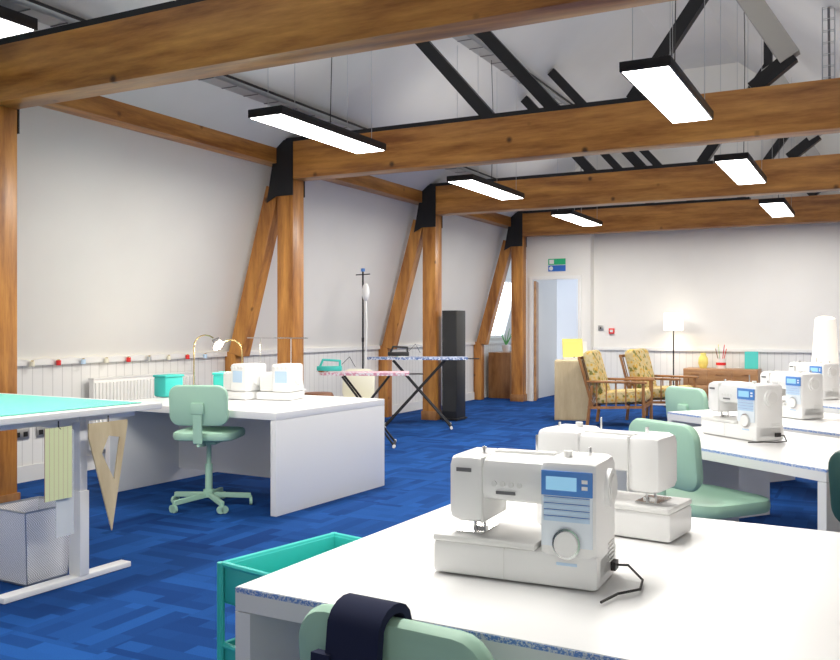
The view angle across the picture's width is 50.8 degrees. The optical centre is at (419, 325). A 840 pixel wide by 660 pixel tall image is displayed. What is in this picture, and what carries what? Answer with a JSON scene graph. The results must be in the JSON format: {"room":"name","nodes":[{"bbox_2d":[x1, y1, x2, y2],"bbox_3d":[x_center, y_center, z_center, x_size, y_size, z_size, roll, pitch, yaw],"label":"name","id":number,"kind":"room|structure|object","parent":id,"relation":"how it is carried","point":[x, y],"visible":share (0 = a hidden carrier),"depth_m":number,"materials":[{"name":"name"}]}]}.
{"room":"sewing workshop","nodes":[
{"label":"sewing workshop","id":0,"kind":"room"},
{"bbox_2d":[17,106,510,466],"bbox_3d":[-2.259,-0.205,8.495,0.540,2.957,19.010,0,0,27],"label":"wall","id":1,"kind":"structure","parent":0,"point":[129,242],"depth_m":8.43,"materials":[{"name":"white paint"}]},
{"bbox_2d":[17,428,28,439],"bbox_3d":[-3.235,0.880,7.174,0.015,0.088,0.150,0,0,27],"label":"wall socket","id":2,"kind":"object","parent":1,"relation":"attached to","point":[23,433],"visible":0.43,"depth_m":7.19,"materials":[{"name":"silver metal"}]},
{"bbox_2d":[36,427,48,436],"bbox_3d":[-3.133,0.880,7.372,0.015,0.088,0.150,0,0,27],"label":"wall socket","id":3,"kind":"object","parent":1,"relation":"attached to","point":[39,430],"visible":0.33,"depth_m":7.33,"materials":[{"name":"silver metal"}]},
{"bbox_2d":[18,355,88,366],"bbox_3d":[-3.065,0.294,7.391,0.038,0.079,0.706,0,0,27],"label":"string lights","id":4,"kind":"object","parent":1,"relation":"attached to","point":[83,360],"depth_m":7.42,"materials":[{"name":"beige plastic"}]},
{"bbox_2d":[93,354,108,362],"bbox_3d":[-2.838,0.292,7.829,0.038,0.076,0.170,0,0,27],"label":"string lights","id":5,"kind":"object","parent":1,"relation":"attached to","point":[106,360],"depth_m":7.89,"materials":[{"name":"beige plastic"}]},
{"bbox_2d":[111,353,151,361],"bbox_3d":[-2.670,0.292,8.154,0.038,0.078,0.492,0,0,27],"label":"string lights","id":6,"kind":"object","parent":1,"relation":"attached to","point":[149,358],"depth_m":8.13,"materials":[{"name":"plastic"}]},
{"bbox_2d":[17,390,487,482],"bbox_3d":[-2.489,1.208,8.614,0.020,0.130,19.010,0,0,27],"label":"baseboard","id":7,"kind":"structure","parent":1,"relation":"attached to","point":[32,472],"depth_m":7.76,"materials":[{"name":"white"}]},
{"bbox_2d":[490,279,510,337],"bbox_3d":[1.468,-0.296,15.893,0.310,1.050,0.830,0,0,27],"label":"window","id":8,"kind":"structure","parent":1,"relation":"in","point":[504,308],"depth_m":15.98,"materials":[{"name":"white glass"}]},
{"bbox_2d":[0,395,817,659],"bbox_3d":[1.247,1.273,7.411,8.364,0.001,20.910,0,0,27],"label":"floor","id":9,"kind":"structure","parent":0,"point":[162,606],"depth_m":5.47,"materials":[{"name":"blue carpet"}]},
{"bbox_2d":[0,106,20,502],"bbox_3d":[-2.961,-0.309,6.090,0.336,3.165,0.225,0,0,27],"label":"column","id":10,"kind":"structure","parent":9,"relation":"on","point":[9,117],"depth_m":6.04,"materials":[{"name":"brown wood"}]},
{"bbox_2d":[0,496,68,586],"bbox_3d":[-1.952,1.085,4.454,0.309,0.373,0.310,0,0,30],"label":"waste bin","id":11,"kind":"object","parent":9,"relation":"on","point":[34,532],"visible":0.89,"depth_m":4.36,"materials":[{"name":"silver metal"}]},
{"bbox_2d":[0,393,161,603],"bbox_3d":[-2.322,0.843,4.700,1.600,0.858,1.000,0,0,30],"label":"desk","id":12,"kind":"object","parent":9,"relation":"on","point":[79,570],"visible":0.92,"depth_m":4.39,"materials":[{"name":"white plastic"}]},
{"bbox_2d":[44,421,71,501],"bbox_3d":[-1.699,0.724,4.166,0.016,0.550,0.170,0,0,30],"label":"ruler","id":13,"kind":"object","parent":12,"relation":"hanging from","point":[57,441],"visible":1,"depth_m":4.15,"materials":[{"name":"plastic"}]},
{"bbox_2d":[0,394,141,416],"bbox_3d":[-2.279,0.410,4.675,1.350,0.003,0.850,0,0,30],"label":"cutting mat","id":14,"kind":"object","parent":12,"relation":"on","point":[10,404],"visible":1,"depth_m":4.63,"materials":[{"name":"teal plastic"}]},
{"bbox_2d":[88,415,127,529],"bbox_3d":[-1.554,0.737,4.406,0.008,0.576,0.238,0,0,30],"label":"square","id":15,"kind":"object","parent":12,"relation":"hanging from","point":[98,433],"visible":1,"depth_m":4.40,"materials":[{"name":"brown wood"}]},
{"bbox_2d":[88,371,196,470],"bbox_3d":[-2.586,0.868,8.308,0.122,0.812,1.320,0,0,27],"label":"radiator","id":16,"kind":"object","parent":9,"relation":"on","point":[132,387],"visible":0.35,"depth_m":8.03,"materials":[{"name":"white metal"}]},
{"bbox_2d":[169,385,251,513],"bbox_3d":[-1.485,0.838,6.243,0.594,0.869,0.564,0,0,5],"label":"office chair","id":17,"kind":"object","parent":9,"relation":"on","point":[205,408],"visible":1,"depth_m":6.00,"materials":[{"name":"green plastic"}]},
{"bbox_2d":[106,395,383,516],"bbox_3d":[-1.336,0.928,6.878,1.660,0.690,1.340,0,0,30],"label":"desk","id":18,"kind":"object","parent":9,"relation":"on","point":[314,450],"visible":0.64,"depth_m":6.76,"materials":[{"name":"white laminate"}]},
{"bbox_2d":[153,374,183,396],"bbox_3d":[-2.061,0.491,7.248,0.150,0.180,0.210,0,0,31],"label":"storage box","id":19,"kind":"object","parent":18,"relation":"on","point":[163,383],"visible":0.87,"depth_m":7.17,"materials":[{"name":"teal plastic"}]},
{"bbox_2d":[193,334,222,384],"bbox_3d":[-1.847,0.329,7.569,0.319,0.506,0.140,0,0,2],"label":"desk lamp","id":20,"kind":"object","parent":18,"relation":"on","point":[215,341],"visible":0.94,"depth_m":7.57,"materials":[{"name":"gold metal"}]},
{"bbox_2d":[212,372,224,385],"bbox_3d":[-1.682,0.491,7.603,0.150,0.180,0.210,0,0,7],"label":"storage box","id":21,"kind":"object","parent":18,"relation":"on","point":[218,376],"visible":0.34,"depth_m":7.50,"materials":[{"name":"teal plastic"}]},
{"bbox_2d":[213,339,242,362],"bbox_3d":[-1.617,0.348,7.596,0.319,0.466,0.140,0,0,2],"label":"desk lamp","id":22,"kind":"object","parent":18,"relation":"on","point":[216,346],"visible":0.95,"depth_m":7.59,"materials":[{"name":"gold metal"}]},
{"bbox_2d":[223,337,273,399],"bbox_3d":[-1.384,0.340,7.088,0.322,0.484,0.324,0,0,35],"label":"overlocker","id":23,"kind":"object","parent":18,"relation":"on","point":[243,381],"visible":0.8,"depth_m":6.95,"materials":[{"name":"white plastic"}]},
{"bbox_2d":[257,337,307,400],"bbox_3d":[-1.084,0.340,7.030,0.322,0.484,0.324,0,0,17],"label":"overlocker","id":24,"kind":"object","parent":18,"relation":"on","point":[285,381],"visible":0.99,"depth_m":6.89,"materials":[{"name":"white plastic"}]},
{"bbox_2d":[225,186,276,371],"bbox_3d":[-1.732,-0.088,9.318,0.711,2.722,0.150,0,0,27],"label":"beam","id":25,"kind":"structure","parent":9,"relation":"on","point":[265,238],"depth_m":9.26,"materials":[{"name":"brown wood"}]},
{"bbox_2d":[266,139,304,384],"bbox_3d":[-1.384,-0.309,9.137,0.336,3.165,0.225,0,0,27],"label":"column","id":26,"kind":"structure","parent":9,"relation":"on","point":[290,192],"depth_m":9.04,"materials":[{"name":"brown wood"}]},
{"bbox_2d":[217,532,360,659],"bbox_3d":[-0.282,0.971,2.582,0.382,0.603,0.516,0,0,39],"label":"trolley","id":27,"kind":"object","parent":9,"relation":"on","point":[232,573],"visible":0.27,"depth_m":2.57,"materials":[{"name":"teal plastic"}]},
{"bbox_2d":[304,392,333,395],"bbox_3d":[-1.184,1.024,10.322,0.360,0.502,0.354,0,0,27],"label":"stool","id":28,"kind":"object","parent":9,"relation":"on","point":[306,393],"visible":0.23,"depth_m":10.21,"materials":[{"name":"brown wood"}]},
{"bbox_2d":[342,369,374,397],"bbox_3d":[-0.732,0.888,10.076,0.414,0.774,0.421,0,0,7],"label":"shell chair","id":29,"kind":"object","parent":9,"relation":"on","point":[365,385],"visible":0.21,"depth_m":10.23,"materials":[{"name":"beige plastic"}]},
{"bbox_2d":[356,268,369,368],"bbox_3d":[-0.723,0.286,10.835,0.240,1.975,0.300,0,0,-44],"label":"steamer","id":30,"kind":"object","parent":9,"relation":"on","point":[365,288],"visible":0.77,"depth_m":10.75,"materials":[{"name":"white plastic"}]},
{"bbox_2d":[316,358,422,447],"bbox_3d":[-0.532,0.801,9.388,1.135,0.941,0.480,0,0,0],"label":"ironing board","id":31,"kind":"object","parent":9,"relation":"on","point":[324,370],"visible":0.84,"depth_m":9.29,"materials":[{"name":"pink fabric"}]},
{"bbox_2d":[299,604,493,659],"bbox_3d":[0.082,0.876,1.659,0.552,0.794,0.564,0,0,32],"label":"office chair","id":32,"kind":"object","parent":9,"relation":"on","point":[404,639],"visible":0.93,"depth_m":1.41,"materials":[{"name":"green plastic"}]},
{"bbox_2d":[310,593,411,659],"bbox_3d":[-0.087,0.670,1.481,0.126,0.434,0.158,0,0,32],"label":"cardigan","id":33,"kind":"object","parent":32,"relation":"hanging from","point":[356,623],"visible":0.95,"depth_m":1.43,"materials":[{"name":"blue fabric"}]},
{"bbox_2d":[379,219,422,416],"bbox_3d":[-0.232,-0.088,12.215,0.711,2.722,0.150,0,0,27],"label":"beam","id":34,"kind":"structure","parent":9,"relation":"on","point":[414,246],"depth_m":12.19,"materials":[{"name":"brown wood"}]},
{"bbox_2d":[367,344,478,428],"bbox_3d":[0.039,0.751,11.055,1.400,1.041,0.480,0,0,0],"label":"ironing board","id":35,"kind":"object","parent":9,"relation":"on","point":[393,356],"visible":0.95,"depth_m":10.93,"materials":[{"name":"blue fabric"}]},
{"bbox_2d":[414,185,442,419],"bbox_3d":[0.116,-0.309,12.035,0.336,3.165,0.225,0,0,27],"label":"column","id":36,"kind":"structure","parent":9,"relation":"on","point":[427,219],"depth_m":11.93,"materials":[{"name":"brown wood"}]},
{"bbox_2d":[440,310,466,420],"bbox_3d":[0.456,0.536,11.940,0.260,1.475,0.320,0,0,27],"label":"tower speaker","id":37,"kind":"object","parent":9,"relation":"on","point":[453,321],"visible":0.93,"depth_m":11.82},
{"bbox_2d":[474,240,510,399],"bbox_3d":[1.268,-0.088,15.113,0.711,2.722,0.150,0,0,27],"label":"beam","id":38,"kind":"structure","parent":9,"relation":"on","point":[504,259],"depth_m":15.10,"materials":[{"name":"brown wood"}]},
{"bbox_2d":[488,351,510,398],"bbox_3d":[1.573,0.874,15.833,0.420,0.800,0.800,0,0,27],"label":"base cabinet","id":39,"kind":"object","parent":9,"relation":"on","point":[499,363],"visible":0.52,"depth_m":15.47,"materials":[{"name":"brown wood"}]},
{"bbox_2d":[500,328,510,351],"bbox_3d":[1.530,0.261,15.676,0.236,0.421,0.240,0,0,27],"label":"potted plant","id":40,"kind":"object","parent":39,"relation":"on","point":[505,348],"visible":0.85,"depth_m":15.63,"materials":[{"name":"green plant"}]},
{"bbox_2d":[504,212,526,401],"bbox_3d":[1.616,-0.309,14.932,0.336,3.165,0.225,0,0,27],"label":"column","id":41,"kind":"structure","parent":9,"relation":"on","point":[515,240],"depth_m":14.83,"materials":[{"name":"brown wood"}]},
{"bbox_2d":[235,501,839,659],"bbox_3d":[0.767,0.913,1.898,2.000,0.720,1.170,0,0,29],"label":"table","id":42,"kind":"object","parent":9,"relation":"on","point":[721,589],"visible":0.73,"depth_m":1.84,"materials":[{"name":"white laminate"}]},
{"bbox_2d":[433,435,643,603],"bbox_3d":[0.255,0.400,1.929,0.453,0.304,0.251,0,0,25],"label":"sewing machine","id":43,"kind":"object","parent":42,"relation":"on","point":[573,546],"visible":1,"depth_m":1.90,"materials":[{"name":"white plastic"}]},
{"bbox_2d":[537,417,691,542],"bbox_3d":[0.521,0.400,2.417,0.397,0.304,0.189,0,0,35],"label":"sewing machine","id":44,"kind":"object","parent":42,"relation":"on","point":[649,458],"visible":0.71,"depth_m":2.30,"materials":[{"name":"white plastic"}]},
{"bbox_2d":[555,359,588,420],"bbox_3d":[2.083,0.874,12.106,0.450,0.800,0.503,0,0,12],"label":"base cabinet","id":45,"kind":"object","parent":9,"relation":"on","point":[571,397],"visible":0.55,"depth_m":11.87,"materials":[{"name":"brown wood"}]},
{"bbox_2d":[562,339,586,359],"bbox_3d":[2.142,0.327,12.235,0.346,0.289,0.250,0,0,7],"label":"magazines","id":46,"kind":"object","parent":45,"relation":"on","point":[572,349],"visible":0.82,"depth_m":12.26,"materials":[{"name":"yellow paper"}]},
{"bbox_2d":[578,350,654,424],"bbox_3d":[2.510,0.797,11.305,0.867,0.958,0.735,0,0,22],"label":"armchair","id":47,"kind":"object","parent":9,"relation":"on","point":[599,387],"visible":0.98,"depth_m":11.12,"materials":[{"name":"fabric"}]},
{"bbox_2d":[619,348,698,419],"bbox_3d":[3.238,0.797,12.020,0.867,0.958,0.735,0,0,37],"label":"armchair","id":48,"kind":"object","parent":9,"relation":"on","point":[638,361],"visible":0.58,"depth_m":11.98,"materials":[{"name":"fabric"}]},
{"bbox_2d":[664,313,682,407],"bbox_3d":[3.939,0.538,13.737,0.290,1.470,0.290,0,0,27],"label":"floor lamp","id":49,"kind":"object","parent":9,"relation":"on","point":[672,321],"visible":0.71,"depth_m":13.62,"materials":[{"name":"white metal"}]},
{"bbox_2d":[665,386,708,413],"bbox_3d":[2.055,0.848,6.203,0.564,0.849,0.594,0,0,-23],"label":"office chair","id":50,"kind":"object","parent":9,"relation":"on","point":[677,398],"visible":0.13,"depth_m":6.07,"materials":[{"name":"green plastic"}]},
{"bbox_2d":[629,418,769,518],"bbox_3d":[1.242,0.838,3.852,0.564,0.869,0.594,0,0,-27],"label":"office chair","id":51,"kind":"object","parent":9,"relation":"on","point":[708,501],"visible":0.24,"depth_m":3.65,"materials":[{"name":"green plastic"}]},
{"bbox_2d":[683,367,761,396],"bbox_3d":[4.588,0.964,13.423,1.075,0.622,0.470,0,0,27],"label":"sideboard","id":52,"kind":"object","parent":9,"relation":"on","point":[706,375],"visible":0.4,"depth_m":13.26,"materials":[{"name":"brown wood"}]},
{"bbox_2d":[698,353,707,367],"bbox_3d":[4.351,0.536,13.580,0.150,0.230,0.150,0,0,27],"label":"vase","id":53,"kind":"object","parent":52,"relation":"on","point":[702,360],"visible":1,"depth_m":13.53,"materials":[{"name":"yellow ceramic"}]},
{"bbox_2d":[715,345,726,368],"bbox_3d":[4.577,0.471,13.439,0.143,0.361,0.149,0,0,-29],"label":"pot","id":54,"kind":"object","parent":52,"relation":"on","point":[720,362],"visible":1,"depth_m":13.39,"materials":[{"name":"white ceramic"}]},
{"bbox_2d":[745,351,757,368],"bbox_3d":[4.981,0.521,13.287,0.190,0.262,0.066,0,0,22],"label":"book","id":55,"kind":"object","parent":52,"relation":"on","point":[751,358],"visible":1,"depth_m":13.27,"materials":[{"name":"teal paper"}]},
{"bbox_2d":[615,426,839,531],"bbox_3d":[1.645,0.911,4.141,0.850,0.725,1.300,0,0,-26],"label":"table","id":56,"kind":"object","parent":9,"relation":"on","point":[807,456],"visible":0.36,"depth_m":3.88,"materials":[{"name":"white laminate"}]},
{"bbox_2d":[701,375,786,442],"bbox_3d":[1.565,0.395,4.301,0.251,0.304,0.464,0,0,-23],"label":"sewing machine","id":57,"kind":"object","parent":56,"relation":"on","point":[758,406],"visible":1,"depth_m":4.21,"materials":[{"name":"white plastic"}]},
{"bbox_2d":[667,409,839,517],"bbox_3d":[2.240,0.911,5.227,0.850,0.725,1.300,0,0,-26],"label":"table","id":58,"kind":"object","parent":9,"relation":"on","point":[754,481],"visible":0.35,"depth_m":5.51,"materials":[{"name":"white laminate"}]},
{"bbox_2d":[760,366,823,419],"bbox_3d":[2.218,0.395,5.320,0.189,0.304,0.397,0,0,-23],"label":"sewing machine","id":59,"kind":"object","parent":58,"relation":"on","point":[803,391],"visible":0.85,"depth_m":5.17,"materials":[{"name":"white plastic"}]},
{"bbox_2d":[770,396,839,481],"bbox_3d":[2.975,0.911,6.572,0.850,0.725,1.300,0,0,-25],"label":"table","id":60,"kind":"object","parent":9,"relation":"on","point":[830,406],"visible":0.05,"depth_m":6.38,"materials":[{"name":"white laminate"}]},
{"bbox_2d":[784,358,839,399],"bbox_3d":[2.954,0.395,6.667,0.189,0.304,0.397,0,0,-22],"label":"sewing machine","id":61,"kind":"object","parent":60,"relation":"on","point":[830,371],"visible":0.56,"depth_m":6.51,"materials":[{"name":"white plastic"}]},
{"bbox_2d":[828,450,839,521],"bbox_3d":[1.802,0.858,3.151,0.564,0.829,0.594,0,0,-27],"label":"office chair","id":62,"kind":"object","parent":9,"relation":"on","point":[834,462],"visible":0.86,"depth_m":3.19,"materials":[{"name":"teal plastic"}]},
{"bbox_3d":[3.823,0.911,7.889,0.850,0.725,1.300,0,0,-25],"label":"table","id":63,"kind":"object","parent":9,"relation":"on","visible":0},
{"bbox_2d":[812,316,839,375],"bbox_3d":[3.612,0.232,7.880,0.240,0.630,0.240,0,0,27],"label":"table lamp","id":64,"kind":"object","parent":63,"relation":"on","point":[825,345],"visible":0.79,"depth_m":7.80,"materials":[{"name":"white fabric"}]},
{"bbox_3d":[2.598,-0.309,3.212,0.336,3.165,0.225,0,0,27],"label":"column","id":65,"kind":"structure","parent":9,"relation":"on","visible":0},
{"bbox_2d":[0,0,674,109],"bbox_3d":[-0.182,-1.702,4.651,6.344,0.420,0.200,0,0,27],"label":"beam","id":66,"kind":"structure","parent":65,"relation":"on","point":[176,41],"depth_m":5.04,"materials":[{"name":"brown wood"}]},
{"bbox_3d":[4.175,-0.309,6.260,0.336,3.165,0.225,0,0,27],"label":"column","id":67,"kind":"structure","parent":9,"relation":"on","visible":0},
{"bbox_2d":[285,78,839,180],"bbox_3d":[1.396,-1.702,7.699,6.344,0.420,0.200,0,0,27],"label":"beam","id":68,"kind":"structure","parent":67,"relation":"on","point":[630,124],"depth_m":7.64,"materials":[{"name":"brown wood"}]},
{"bbox_2d":[415,0,799,114],"bbox_3d":[1.387,-2.616,7.703,3.544,1.557,0.120,0,0,27],"label":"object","id":69,"kind":"structure","parent":68,"relation":"on","point":[770,29],"depth_m":7.30,"materials":[{"name":"black metal"}]},
{"bbox_3d":[5.675,-0.309,9.157,0.336,3.165,0.225,0,0,27],"label":"column","id":70,"kind":"structure","parent":9,"relation":"on","visible":0},
{"bbox_2d":[429,154,839,215],"bbox_3d":[2.896,-1.702,10.596,6.344,0.420,0.200,0,0,27],"label":"beam","id":71,"kind":"structure","parent":70,"relation":"on","point":[701,180],"depth_m":10.61,"materials":[{"name":"brown wood"}]},
{"bbox_2d":[521,42,822,170],"bbox_3d":[2.887,-2.616,10.601,3.544,1.557,0.120,0,0,27],"label":"steel beam","id":72,"kind":"structure","parent":71,"relation":"on","point":[808,142],"depth_m":10.67,"materials":[{"name":"black metal"}]},
{"bbox_3d":[7.175,-0.309,12.055,0.336,3.165,0.225,0,0,27],"label":"column","id":73,"kind":"structure","parent":9,"relation":"on","visible":0},
{"bbox_2d":[517,194,839,236],"bbox_3d":[4.396,-1.702,13.494,6.344,0.420,0.200,0,0,27],"label":"beam","id":74,"kind":"structure","parent":73,"relation":"on","point":[741,211],"depth_m":13.58,"materials":[{"name":"brown wood"}]},
{"bbox_2d":[601,136,820,200],"bbox_3d":[4.387,-2.616,13.498,3.544,1.557,0.120,0,0,27],"label":"steel beam","id":75,"kind":"structure","parent":74,"relation":"on","point":[778,144],"depth_m":13.04,"materials":[{"name":"black metal"}]},
{"bbox_2d":[1,0,839,216],"bbox_3d":[0.948,-2.864,6.834,6.684,2.360,19.010,0,0,27],"label":"ceiling","id":76,"kind":"structure","parent":0,"point":[587,51],"depth_m":10.02,"materials":[{"name":"paint"}]},
{"bbox_2d":[0,5,37,38],"bbox_3d":[-2.418,-2.234,3.893,0.300,1.478,1.500,0,0,27],"label":"pendant light","id":77,"kind":"object","parent":76,"relation":"hanging from","point":[12,22],"visible":1,"depth_m":4.42,"materials":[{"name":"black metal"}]},
{"bbox_2d":[0,0,493,178],"bbox_3d":[-1.919,-2.113,7.192,0.235,0.058,16.610,0,0,27],"label":"cable tray","id":78,"kind":"object","parent":76,"relation":"attached to","point":[46,14],"depth_m":7.79,"materials":[{"name":"grey metal"}]},
{"bbox_2d":[40,96,510,228],"bbox_3d":[-1.957,-1.763,8.338,0.200,0.200,19.010,0,0,27],"label":"beam","id":79,"kind":"structure","parent":76,"relation":"attached to","point":[105,110],"depth_m":8.09,"materials":[{"name":"brown wood"}]},
{"bbox_2d":[248,51,385,153],"bbox_3d":[-0.765,-2.234,6.978,0.300,1.478,1.500,0,0,27],"label":"pendant light","id":80,"kind":"object","parent":76,"relation":"hanging from","point":[280,116],"visible":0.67,"depth_m":6.82,"materials":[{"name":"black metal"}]},
{"bbox_2d":[447,45,524,199],"bbox_3d":[0.755,-2.234,9.816,0.300,1.478,1.500,0,0,27],"label":"pendant light","id":81,"kind":"object","parent":76,"relation":"hanging from","point":[473,182],"visible":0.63,"depth_m":9.58,"materials":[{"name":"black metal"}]},
{"bbox_2d":[452,34,572,104],"bbox_3d":[-0.888,-3.044,6.659,0.235,0.058,16.610,0,0,27],"label":"cable tray","id":82,"kind":"object","parent":76,"relation":"attached to","point":[470,41],"depth_m":9.92,"materials":[{"name":"grey metal"}]},
{"bbox_2d":[551,158,602,225],"bbox_3d":[2.254,-2.234,12.615,0.300,1.478,1.500,0,0,27],"label":"pendant light","id":83,"kind":"object","parent":76,"relation":"hanging from","point":[573,216],"visible":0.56,"depth_m":12.35,"materials":[{"name":"black metal"}]},
{"bbox_2d":[619,0,713,122],"bbox_3d":[1.655,-2.482,5.822,0.300,1.972,1.500,0,0,27],"label":"pendant light","id":84,"kind":"object","parent":76,"relation":"hanging from","point":[660,80],"visible":1,"depth_m":5.60,"materials":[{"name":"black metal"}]},
{"bbox_2d":[714,0,766,184],"bbox_3d":[3.162,-2.471,8.677,0.300,1.951,1.500,0,0,27],"label":"pendant light","id":85,"kind":"object","parent":76,"relation":"hanging from","point":[741,168],"visible":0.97,"depth_m":8.47,"materials":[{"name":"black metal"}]},
{"bbox_2d":[758,74,794,216],"bbox_3d":[4.649,-2.461,11.492,0.300,1.930,1.500,0,0,27],"label":"pendant light","id":86,"kind":"object","parent":76,"relation":"hanging from","point":[775,207],"visible":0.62,"depth_m":11.20,"materials":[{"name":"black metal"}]},
{"bbox_2d":[822,6,834,79],"bbox_3d":[3.603,-2.345,7.797,0.300,0.935,0.094,0,0,27],"label":"cable tray","id":87,"kind":"object","parent":76,"relation":"attached to","point":[828,8],"depth_m":7.80,"materials":[{"name":"grey metal"}]},
{"bbox_2d":[557,279,577,358],"bbox_3d":[2.584,0.073,15.463,1.178,2.400,1.580,0,0,27],"label":"wall","id":88,"kind":"structure","parent":0,"point":[567,289],"depth_m":16.29,"materials":[{"name":"white paint"}]},
{"bbox_2d":[526,62,839,400],"bbox_3d":[4.881,-1.385,14.431,7.764,5.317,1.900,0,0,27],"label":"wall","id":89,"kind":"structure","parent":0,"point":[762,290],"depth_m":13.86,"materials":[{"name":"paint"}]},
{"bbox_2d":[529,275,581,400],"bbox_3d":[2.128,0.224,14.968,0.579,2.098,1.318,0,0,-26],"label":"door frame","id":90,"kind":"structure","parent":89,"relation":"in","point":[533,285],"depth_m":14.89,"materials":[{"name":"white wood"}]},
{"bbox_2d":[548,258,565,271],"bbox_3d":[2.276,-1.007,14.703,0.300,0.210,0.010,0,0,27],"label":"exit sign","id":91,"kind":"object","parent":89,"relation":"attached to","point":[555,264],"visible":1,"depth_m":14.69,"materials":[{"name":"green plastic"}]},
{"bbox_2d":[598,325,603,330],"bbox_3d":[2.978,0.041,14.560,0.088,0.088,0.019,0,0,27],"label":"light switch","id":92,"kind":"object","parent":89,"relation":"attached to","point":[600,327],"visible":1,"depth_m":14.55,"materials":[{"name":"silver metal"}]},
{"bbox_2d":[609,328,614,333],"bbox_3d":[3.136,0.090,14.466,0.090,0.090,0.044,0,0,27],"label":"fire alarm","id":93,"kind":"object","parent":89,"relation":"attached to","point":[611,330],"visible":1,"depth_m":14.45,"materials":[{"name":"red plastic"}]}
]}

